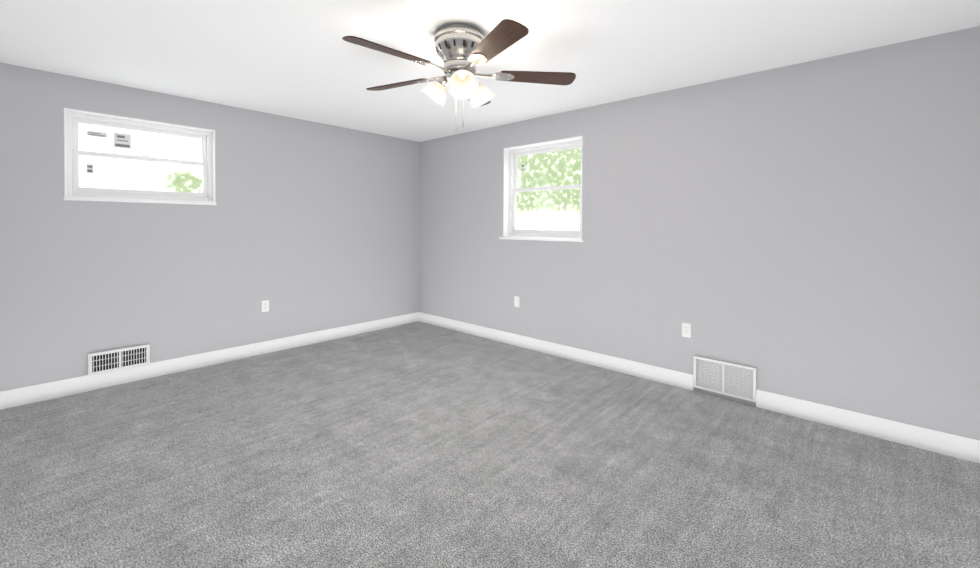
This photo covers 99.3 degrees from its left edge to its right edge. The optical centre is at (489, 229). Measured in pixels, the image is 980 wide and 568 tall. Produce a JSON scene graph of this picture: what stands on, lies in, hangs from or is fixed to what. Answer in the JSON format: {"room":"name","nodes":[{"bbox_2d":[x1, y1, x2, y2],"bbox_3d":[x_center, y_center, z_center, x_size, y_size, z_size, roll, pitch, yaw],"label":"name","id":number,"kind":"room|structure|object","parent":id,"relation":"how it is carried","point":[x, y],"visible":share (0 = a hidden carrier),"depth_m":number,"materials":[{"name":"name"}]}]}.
{"room":"empty bedroom","nodes":[
{"label":"empty bedroom","id":0,"kind":"room"},
{"bbox_2d":[0,63,419,390],"bbox_3d":[-2.458,0.036,4.171,0.200,2.440,4.639,1,1,42],"label":"wall","id":1,"kind":"structure","parent":0,"point":[303,226],"depth_m":3.81,"materials":[{"name":"grey paint"}]},
{"bbox_2d":[88,344,149,375],"bbox_3d":[-3.019,1.057,3.400,0.026,0.172,0.377,1,1,42],"label":"air vent","id":2,"kind":"object","parent":1,"relation":"in","point":[114,360],"visible":1,"depth_m":3.39,"materials":[{"name":"white metal"}]},
{"bbox_2d":[63,108,215,204],"bbox_3d":[-2.964,-0.579,3.585,0.202,0.699,1.000,1,1,42],"label":"window","id":3,"kind":"structure","parent":1,"relation":"in","point":[73,119],"depth_m":3.48,"materials":[{"name":"white plastic"}]},
{"bbox_2d":[0,312,419,409],"bbox_3d":[-2.373,1.195,4.123,0.016,0.125,4.209,1,1,42],"label":"baseboard","id":4,"kind":"structure","parent":1,"relation":"attached to","point":[60,388],"depth_m":3.70,"materials":[{"name":"white wood"}]},
{"bbox_2d":[262,300,268,311],"bbox_3d":[-2.279,0.775,4.226,0.008,0.115,0.070,1,1,42],"label":"electrical outlet","id":5,"kind":"object","parent":1,"relation":"attached to","point":[265,305],"visible":1,"depth_m":4.22,"materials":[{"name":"white plastic"}]},
{"bbox_2d":[0,322,979,567],"bbox_3d":[-0.362,1.349,2.283,5.870,0.120,4.639,1,1,42],"label":"floor","id":6,"kind":"structure","parent":0,"point":[418,445],"depth_m":2.20,"materials":[{"name":"carpet"}]},
{"bbox_2d":[0,0,979,141],"bbox_3d":[-0.350,-1.211,2.253,5.870,0.120,4.639,1,1,42],"label":"ceiling","id":7,"kind":"structure","parent":0,"point":[300,59],"depth_m":2.61,"materials":[{"name":"white paint"}]},
{"bbox_2d":[342,19,575,132],"bbox_3d":[-0.217,-0.861,2.427,1.346,0.581,1.312,2,2,42],"label":"fan","id":8,"kind":"object","parent":7,"relation":"hanging from","point":[462,49],"visible":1,"depth_m":2.35,"materials":[{"name":"brown wood"}]},
{"bbox_2d":[419,26,979,439],"bbox_3d":[1.133,0.057,3.913,5.470,2.440,0.200,1,1,42],"label":"wall","id":9,"kind":"structure","parent":0,"point":[809,231],"depth_m":2.99,"materials":[{"name":"grey paint"}]},
{"bbox_2d":[514,296,519,306],"bbox_3d":[0.293,0.784,4.540,0.070,0.115,0.008,1,1,42],"label":"electrical outlet","id":10,"kind":"object","parent":9,"relation":"attached to","point":[516,301],"visible":1,"depth_m":4.54,"materials":[{"name":"white plastic"}]},
{"bbox_2d":[499,136,583,241],"bbox_3d":[0.570,-0.398,4.390,1.051,1.018,0.225,1,1,42],"label":"window","id":11,"kind":"structure","parent":9,"relation":"in","point":[510,186],"depth_m":4.49,"materials":[{"name":"white plastic"}]},
{"bbox_2d":[420,312,693,390],"bbox_3d":[0.339,1.204,4.496,3.476,0.125,0.016,1,1,42],"label":"baseboard","id":12,"kind":"structure","parent":9,"relation":"attached to","point":[683,380],"depth_m":4.06,"materials":[{"name":"white wood"}]},
{"bbox_2d":[682,322,690,337],"bbox_3d":[1.588,0.811,3.367,0.070,0.115,0.008,1,1,42],"label":"electrical outlet","id":13,"kind":"object","parent":9,"relation":"attached to","point":[686,329],"visible":1,"depth_m":3.36,"materials":[{"name":"white plastic"}]},
{"bbox_2d":[693,356,755,402],"bbox_3d":[1.785,1.132,3.183,0.427,0.250,0.020,1,1,42],"label":"air vent","id":14,"kind":"object","parent":9,"relation":"in","point":[728,379],"visible":1,"depth_m":3.17,"materials":[{"name":"white metal"}]},
{"bbox_2d":[756,389,979,463],"bbox_3d":[2.499,1.237,2.540,1.495,0.125,0.016,1,1,42],"label":"baseboard","id":15,"kind":"structure","parent":9,"relation":"attached to","point":[955,446],"depth_m":2.61,"materials":[{"name":"white wood"}]},
{"label":"outside","id":16,"kind":"structure","parent":0,"visible":0},
{"bbox_2d":[79,123,201,192],"bbox_3d":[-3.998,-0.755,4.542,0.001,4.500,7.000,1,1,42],"label":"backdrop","id":17,"kind":"structure","parent":16,"point":[158,139],"depth_m":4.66,"materials":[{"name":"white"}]},
{"bbox_2d":[516,148,580,229],"bbox_3d":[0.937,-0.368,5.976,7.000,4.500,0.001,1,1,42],"label":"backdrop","id":18,"kind":"structure","parent":16,"point":[570,174],"depth_m":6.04,"materials":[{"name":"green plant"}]}
]}

